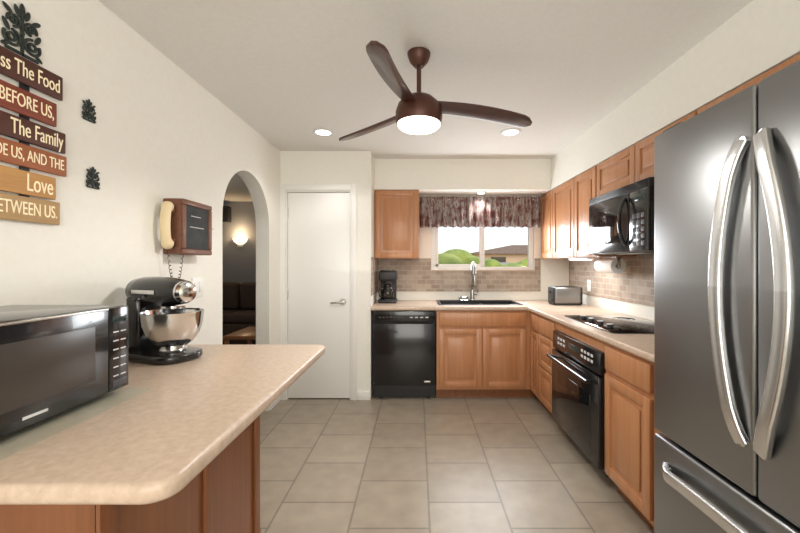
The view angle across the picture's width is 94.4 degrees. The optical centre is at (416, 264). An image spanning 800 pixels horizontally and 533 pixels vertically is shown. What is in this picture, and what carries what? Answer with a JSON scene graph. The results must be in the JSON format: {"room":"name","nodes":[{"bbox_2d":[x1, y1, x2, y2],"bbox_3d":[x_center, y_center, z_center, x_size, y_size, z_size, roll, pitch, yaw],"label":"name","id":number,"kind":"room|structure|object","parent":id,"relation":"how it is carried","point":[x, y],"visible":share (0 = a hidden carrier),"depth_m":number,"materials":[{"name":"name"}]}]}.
{"room":"kitchen","nodes":[
{"label":"kitchen","id":0,"kind":"room"},
{"bbox_2d":[0,0,279,410],"bbox_3d":[-1.390,0.110,0.900,0.120,2.420,6.840,0,0,0],"label":"wall","id":1,"kind":"structure","parent":0,"point":[154,136],"depth_m":1.69,"materials":[{"name":"paint"}]},
{"bbox_2d":[0,1,42,63],"bbox_3d":[-1.325,-0.787,1.243,0.010,0.176,0.134,0,0,0],"label":"plaque","id":2,"kind":"object","parent":1,"relation":"attached to","point":[31,30],"visible":1,"depth_m":1.24,"materials":[{"name":"grey metal"}]},
{"bbox_2d":[0,45,66,224],"bbox_3d":[-1.320,-0.416,1.103,0.018,0.547,0.566,0,0,0],"label":"planks","id":3,"kind":"object","parent":1,"relation":"attached to","point":[13,180],"visible":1,"depth_m":1.25,"materials":[{"name":"brown wood"}]},
{"bbox_2d":[0,84,53,120],"bbox_3d":[-1.310,-0.540,1.248,0.002,0.050,0.174,0,0,0],"label":"sign","id":4,"kind":"object","parent":3,"relation":"attached to","point":[17,97],"visible":1,"depth_m":1.23,"materials":[{"name":"beige paint"}]},
{"bbox_2d":[0,198,56,218],"bbox_3d":[-1.310,-0.187,1.242,0.002,0.043,0.209,0,0,0],"label":"sign","id":5,"kind":"object","parent":3,"relation":"attached to","point":[35,206],"visible":1,"depth_m":1.24,"materials":[{"name":"beige paint"}]},
{"bbox_2d":[1,56,59,92],"bbox_3d":[-1.310,-0.650,1.237,0.002,0.048,0.240,0,0,0],"label":"sign","id":6,"kind":"object","parent":3,"relation":"attached to","point":[39,77],"visible":1,"depth_m":1.26,"materials":[{"name":"beige paint"}]},
{"bbox_2d":[0,143,63,169],"bbox_3d":[-1.310,-0.363,1.234,0.002,0.044,0.277,0,0,0],"label":"sign","id":7,"kind":"object","parent":3,"relation":"attached to","point":[18,150],"visible":1,"depth_m":1.26,"materials":[{"name":"beige paint"}]},
{"bbox_2d":[11,117,62,151],"bbox_3d":[-1.310,-0.443,1.282,0.002,0.066,0.177,0,0,0],"label":"sign","id":8,"kind":"object","parent":3,"relation":"attached to","point":[26,131],"visible":1,"depth_m":1.27,"materials":[{"name":"beige paint"}]},
{"bbox_2d":[27,173,52,194],"bbox_3d":[-1.310,-0.276,1.288,0.002,0.058,0.087,0,0,0],"label":"sign","id":9,"kind":"object","parent":3,"relation":"attached to","point":[44,189],"visible":1,"depth_m":1.28,"materials":[{"name":"beige paint"}]},
{"bbox_2d":[82,99,95,123],"bbox_3d":[-1.325,-0.623,1.496,0.007,0.090,0.066,0,0,0],"label":"plaque","id":10,"kind":"object","parent":1,"relation":"attached to","point":[88,115],"visible":1,"depth_m":1.49,"materials":[{"name":"grey metal"}]},
{"bbox_2d":[86,167,99,189],"bbox_3d":[-1.325,-0.355,1.514,0.007,0.090,0.066,0,0,0],"label":"plaque","id":11,"kind":"object","parent":1,"relation":"attached to","point":[93,176],"visible":1,"depth_m":1.51,"materials":[{"name":"grey metal"}]},
{"bbox_2d":[160,198,213,277],"bbox_3d":[-1.275,-0.109,2.043,0.108,0.472,0.356,0,0,0],"label":"phone","id":12,"kind":"object","parent":1,"relation":"attached to","point":[186,228],"visible":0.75,"depth_m":1.95,"materials":[{"name":"brown wood"}]},
{"bbox_2d":[192,277,203,296],"bbox_3d":[-1.325,0.140,2.240,0.010,0.116,0.116,0,0,0],"label":"switch plate","id":13,"kind":"object","parent":1,"relation":"attached to","point":[198,283],"visible":0.81,"depth_m":2.25,"materials":[{"name":"white paint"}]},
{"bbox_2d":[270,391,370,409],"bbox_3d":[-0.895,1.278,2.780,0.889,0.085,1.639,0,0,0],"label":"baseboard","id":14,"kind":"structure","parent":1,"relation":"attached to","point":[363,395],"depth_m":3.59,"materials":[{"name":"white"}]},
{"bbox_2d":[222,201,254,283],"bbox_3d":[-3.210,0.110,6.560,3.520,2.420,0.120,0,0,0],"label":"wall","id":15,"kind":"structure","parent":0,"point":[238,264],"depth_m":6.50,"materials":[{"name":"grey paint"}]},
{"bbox_2d":[222,206,230,221],"bbox_3d":[-3.330,-0.865,6.417,0.180,0.270,0.164,0,0,0],"label":"speaker","id":16,"kind":"object","parent":15,"relation":"attached to","point":[226,216],"visible":0.54,"depth_m":6.34,"materials":[{"name":"black"}]},
{"bbox_2d":[232,238,247,246],"bbox_3d":[-3.100,-0.375,6.434,0.260,0.150,0.130,0,0,0],"label":"sconce","id":17,"kind":"object","parent":15,"relation":"attached to","point":[240,242],"visible":0.98,"depth_m":6.43,"materials":[{"name":"white glass"}]},
{"bbox_2d":[255,219,255,281],"bbox_3d":[-1.452,0.110,4.915,0.003,2.420,3.130,0,0,0],"label":"wall","id":18,"kind":"structure","parent":0,"point":[255,219],"depth_m":6.50,"materials":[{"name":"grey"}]},
{"bbox_2d":[280,151,375,397],"bbox_3d":[-0.890,0.110,3.660,0.880,2.420,0.120,0,0,0],"label":"wall","id":19,"kind":"structure","parent":0,"point":[296,167],"depth_m":3.60,"materials":[{"name":"paint"}]},
{"bbox_2d":[287,193,349,397],"bbox_3d":[-0.965,0.304,3.597,0.614,2.007,0.101,0,0,0],"label":"pantry door","id":20,"kind":"structure","parent":19,"relation":"in","point":[318,294],"depth_m":3.61,"materials":[{"name":"white paint"}]},
{"bbox_2d":[280,184,356,399],"bbox_3d":[-0.959,0.273,3.642,0.752,2.095,0.116,0,0,0],"label":"door frame","id":21,"kind":"structure","parent":19,"relation":"attached to","point":[318,188],"depth_m":3.58,"materials":[{"name":"white"}]},
{"bbox_2d":[98,0,751,200],"bbox_3d":[-1.635,-1.150,2.050,6.970,0.100,9.140,0,0,0],"label":"ceiling","id":22,"kind":"structure","parent":0,"point":[286,75],"depth_m":1.99,"materials":[{"name":"paint"}]},
{"bbox_2d":[313,128,333,135],"bbox_3d":[-0.780,-1.096,3.080,0.170,0.008,0.170,0,0,0],"label":"recessed light","id":23,"kind":"object","parent":22,"relation":"in","point":[322,132],"visible":1,"depth_m":3.08,"materials":[{"name":"white"}]},
{"bbox_2d":[339,41,531,140],"bbox_3d":[0.073,-0.898,1.828,1.134,0.401,1.050,0,0,0],"label":"fan","id":24,"kind":"object","parent":22,"relation":"hanging from","point":[418,112],"visible":1,"depth_m":1.88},
{"bbox_2d":[500,128,520,135],"bbox_3d":[0.780,-1.096,3.080,0.170,0.008,0.170,0,0,0],"label":"recessed light","id":25,"kind":"object","parent":22,"relation":"in","point":[511,132],"visible":1,"depth_m":3.08,"materials":[{"name":"white"}]},
{"bbox_2d":[260,383,653,532],"bbox_3d":[0.200,1.370,0.900,3.300,0.100,6.840,0,0,0],"label":"floor","id":26,"kind":"structure","parent":0,"point":[435,464],"depth_m":2.35,"materials":[{"name":"tile"}]},
{"bbox_2d":[0,345,324,532],"bbox_3d":[-0.895,0.865,1.292,0.866,0.910,1.215,0,0,0],"label":"base cabinet","id":27,"kind":"object","parent":26,"relation":"on","point":[173,448],"visible":0.96,"depth_m":0.97,"materials":[{"name":"laminate"}]},
{"bbox_2d":[0,387,147,458],"bbox_3d":[-1.089,0.407,0.958,0.442,0.005,0.515,0,0,0],"label":"board","id":28,"kind":"object","parent":27,"relation":"on","point":[62,420],"visible":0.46,"depth_m":0.96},
{"bbox_2d":[0,305,127,437],"bbox_3d":[-1.119,0.267,0.960,0.383,0.272,0.475,0,0,0],"label":"microwave","id":29,"kind":"object","parent":28,"relation":"on","point":[55,359],"depth_m":0.97,"materials":[{"name":"black metal"}]},
{"bbox_2d":[125,277,203,364],"bbox_3d":[-1.119,0.232,1.623,0.373,0.354,0.236,0,0,20],"label":"stand mixer","id":30,"kind":"object","parent":27,"relation":"on","point":[164,325],"visible":1,"depth_m":1.56,"materials":[{"name":"black metal"}]},
{"bbox_2d":[373,374,438,398],"bbox_3d":[-0.125,0.886,3.869,0.610,0.868,0.602,0,0,0],"label":"base cabinet","id":31,"kind":"object","parent":26,"relation":"on","point":[384,385],"depth_m":3.60,"materials":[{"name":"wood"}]},
{"bbox_2d":[372,304,435,398],"bbox_3d":[-0.125,0.886,3.868,0.610,0.868,0.604,0,0,0],"label":"dishwasher","id":32,"kind":"object","parent":31,"relation":"in","point":[404,339],"depth_m":3.57,"materials":[{"name":"black metal"}]},
{"bbox_2d":[439,374,526,396],"bbox_3d":[0.645,0.980,3.889,0.910,0.680,0.617,0,0,0],"label":"base cabinet","id":33,"kind":"object","parent":26,"relation":"on","point":[450,385],"depth_m":3.59,"materials":[{"name":"brown wood"}]},
{"bbox_2d":[527,374,546,409],"bbox_3d":[1.405,0.886,3.262,0.647,0.868,0.675,0,0,0],"label":"base cabinet","id":34,"kind":"object","parent":26,"relation":"on","point":[536,383],"depth_m":3.33,"materials":[{"name":"brown wood"}]},
{"bbox_2d":[547,374,598,468],"bbox_3d":[1.379,0.920,2.540,0.642,0.800,0.754,0,0,0],"label":"base cabinet","id":35,"kind":"object","parent":26,"relation":"on","point":[583,374],"depth_m":2.42,"materials":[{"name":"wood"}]},
{"bbox_2d":[599,374,660,530],"bbox_3d":[1.405,0.886,1.847,0.647,0.868,0.615,0,0,0],"label":"base cabinet","id":36,"kind":"object","parent":26,"relation":"on","point":[627,430],"depth_m":1.89,"materials":[{"name":"brown wood"}]},
{"bbox_2d":[371,298,653,373],"bbox_3d":[0.640,0.464,2.871,2.176,0.108,2.653,0,0,0],"label":"countertop","id":37,"kind":"structure","parent":36,"relation":"on","point":[472,336],"depth_m":3.57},
{"bbox_2d":[378,270,396,302],"bbox_3d":[-0.311,0.236,3.962,0.192,0.345,0.227,0,0,0],"label":"coffee maker","id":38,"kind":"object","parent":37,"relation":"on","point":[387,278],"visible":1,"depth_m":3.88,"materials":[{"name":"black plastic"}]},
{"bbox_2d":[459,296,467,299],"bbox_3d":[0.520,0.380,4.148,0.103,0.045,0.044,0,0,0],"label":"sponge caddy","id":39,"kind":"object","parent":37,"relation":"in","point":[463,297],"visible":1,"depth_m":4.13,"materials":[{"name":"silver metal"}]},
{"bbox_2d":[469,261,478,300],"bbox_3d":[0.642,0.187,4.064,0.104,0.432,0.228,0,0,0],"label":"faucet","id":40,"kind":"object","parent":37,"relation":"on","point":[473,274],"depth_m":4.14,"materials":[{"name":"silver metal"}]},
{"bbox_2d":[436,299,523,326],"bbox_3d":[0.640,0.517,3.933,0.850,0.229,0.475,0,0,0],"label":"sink","id":41,"kind":"object","parent":37,"relation":"in","point":[472,301],"depth_m":4.11,"materials":[{"name":"black"}]},
{"bbox_2d":[548,286,582,304],"bbox_3d":[1.484,0.316,3.740,0.312,0.186,0.170,0,0,0],"label":"toaster","id":42,"kind":"object","parent":37,"relation":"on","point":[565,295],"visible":1,"depth_m":3.66,"materials":[{"name":"silver metal"}]},
{"bbox_2d":[563,310,653,333],"bbox_3d":[1.402,0.392,2.540,0.505,0.034,0.730,0,0,0],"label":"cooktop","id":43,"kind":"object","parent":37,"relation":"in","point":[614,322],"depth_m":2.59,"materials":[{"name":"black metal"}]},
{"bbox_2d":[654,60,799,532],"bbox_3d":[1.313,0.393,1.046,0.825,1.855,0.902,0,0,0],"label":"refrigerator","id":44,"kind":"object","parent":26,"relation":"on","point":[727,310],"visible":1,"depth_m":1.11,"materials":[{"name":"silver metal"}]},
{"bbox_2d":[376,159,547,320],"bbox_3d":[0.020,0.110,4.080,2.700,2.420,0.480,0,0,0],"label":"wall","id":45,"kind":"structure","parent":0,"point":[432,177],"depth_m":3.87,"materials":[{"name":"paint"}]},
{"bbox_2d":[371,190,418,261],"bbox_3d":[-0.214,-0.419,4.030,0.468,0.718,0.321,0,0,0],"label":"upper cabinet","id":46,"kind":"object","parent":45,"relation":"attached to","point":[396,212],"depth_m":3.87,"materials":[{"name":"brown wood"}]},
{"bbox_2d":[419,196,540,227],"bbox_3d":[0.708,-0.579,4.128,1.365,0.353,0.060,0,0,0],"label":"fabric valance","id":47,"kind":"object","parent":45,"relation":"attached to","point":[480,211],"visible":1,"depth_m":4.13,"materials":[{"name":"multicoloured fabric"}]},
{"bbox_2d":[432,227,533,270],"bbox_3d":[0.748,-0.230,4.237,1.165,0.620,0.097,0,0,0],"label":"window","id":48,"kind":"structure","parent":45,"relation":"in","point":[436,266],"depth_m":4.24,"materials":[{"name":"white paint"}]},
{"bbox_2d":[548,0,799,320],"bbox_3d":[1.610,0.110,0.900,0.480,2.420,6.840,0,0,0],"label":"wall","id":49,"kind":"structure","parent":0,"point":[763,35],"depth_m":1.93,"materials":[{"name":"paint"}]},
{"bbox_2d":[547,182,566,257],"bbox_3d":[1.560,-0.419,3.560,0.321,0.718,0.640,0,0,0],"label":"upper cabinet","id":50,"kind":"object","parent":49,"relation":"attached to","point":[557,197],"depth_m":3.69,"materials":[{"name":"brown wood"}]},
{"bbox_2d":[539,193,574,261],"bbox_3d":[1.560,-0.419,3.975,0.321,0.718,0.431,0,0,0],"label":"upper cabinet","id":51,"kind":"object","parent":49,"relation":"attached to","point":[544,197],"depth_m":4.07,"materials":[{"name":"brown wood"}]},
{"bbox_2d":[567,173,582,257],"bbox_3d":[1.560,-0.419,3.127,0.321,0.718,0.465,0,0,0],"label":"upper cabinet","id":52,"kind":"object","parent":49,"relation":"attached to","point":[575,185],"depth_m":3.27,"materials":[{"name":"brown wood"}]},
{"bbox_2d":[371,247,799,338],"bbox_3d":[0.640,0.120,2.872,2.176,0.380,2.653,0,0,0],"label":"backsplash","id":53,"kind":"structure","parent":49,"relation":"attached to","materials":[{"name":"beige tile"}]},
{"bbox_2d":[587,280,590,291],"bbox_3d":[1.718,0.215,3.700,0.008,0.116,0.072,0,0,0],"label":"electrical outlet","id":54,"kind":"object","parent":53,"relation":"attached to","point":[588,285],"visible":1,"depth_m":3.68,"materials":[{"name":"white paint"}]},
{"bbox_2d":[583,151,653,257],"bbox_3d":[1.528,-0.425,2.650,0.385,0.706,0.620,0,0,0],"label":"upper cabinet","id":55,"kind":"object","parent":49,"relation":"attached to","point":[602,183],"depth_m":2.71,"materials":[{"name":"brown wood"}]},
{"bbox_2d":[594,257,625,273],"bbox_3d":[1.600,0.009,3.075,0.124,0.136,0.292,0,0,0],"label":"paper towel holder","id":56,"kind":"object","parent":55,"relation":"hanging from","point":[617,265],"visible":1,"depth_m":2.97,"materials":[{"name":"white paper"}]},
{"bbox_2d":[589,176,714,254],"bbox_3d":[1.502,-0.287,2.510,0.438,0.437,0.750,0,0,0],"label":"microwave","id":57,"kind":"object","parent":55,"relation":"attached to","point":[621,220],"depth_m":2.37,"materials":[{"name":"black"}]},
{"bbox_2d":[623,111,694,253],"bbox_3d":[1.528,-0.425,2.108,0.385,0.706,0.497,0,0,0],"label":"upper cabinet","id":58,"kind":"object","parent":49,"relation":"attached to","point":[638,159],"depth_m":2.26,"materials":[{"name":"brown wood"}]},
{"bbox_2d":[695,54,799,114],"bbox_3d":[1.560,-0.679,1.549,0.321,0.198,0.738,0,0,0],"label":"upper cabinet","id":59,"kind":"object","parent":49,"relation":"attached to","point":[756,80],"depth_m":1.54,"materials":[{"name":"brown wood"}]},
{"bbox_3d":[-3.285,1.370,3.550,3.670,0.100,6.140,0,0,0],"label":"floor","id":60,"kind":"structure","parent":0,"visible":0},
{"bbox_2d":[222,282,255,344],"bbox_3d":[-3.200,0.810,5.995,2.200,1.020,0.950,0,0,0],"label":"sofa","id":61,"kind":"object","parent":60,"relation":"on","point":[238,306],"visible":0.12,"depth_m":6.02,"materials":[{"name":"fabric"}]},
{"bbox_2d":[223,327,255,344],"bbox_3d":[-1.835,1.040,4.200,0.430,0.560,0.600,0,0,0],"label":"side table","id":62,"kind":"object","parent":60,"relation":"on","point":[248,334],"visible":0.25,"depth_m":3.94,"materials":[{"name":"brown wood"}]},
{"label":"outside","id":63,"kind":"structure","parent":0,"visible":0},
{"bbox_3d":[5.000,1.570,32.200,70.000,0.100,55.600,0,0,0],"label":"ground","id":64,"kind":"structure","parent":63,"visible":0},
{"bbox_2d":[438,249,478,263],"bbox_3d":[0.849,0.578,8.621,1.441,1.884,1.819,0,0,0],"label":"tree","id":65,"kind":"object","parent":64,"relation":"on","point":[452,253],"depth_m":8.20,"materials":[{"name":"green plant"}]},
{"bbox_2d":[485,259,504,266],"bbox_3d":[1.991,0.691,9.628,1.208,1.659,1.760,0,0,0],"label":"bush","id":66,"kind":"object","parent":64,"relation":"on","point":[491,263],"depth_m":9.35,"materials":[{"name":"green plant"}]},
{"bbox_2d":[471,245,527,261],"bbox_3d":[10.300,-0.005,34.000,12.600,3.050,8.800,0,0,0],"label":"house","id":67,"kind":"structure","parent":64,"relation":"on","point":[512,251],"depth_m":29.60,"materials":[{"name":"brown"}]},
{"bbox_2d":[505,258,527,266],"bbox_3d":[3.088,0.666,10.332,1.792,1.708,1.812,0,0,0],"label":"tree","id":68,"kind":"object","parent":64,"relation":"on","point":[525,262],"depth_m":10.24,"materials":[{"name":"green plant"}]}
]}

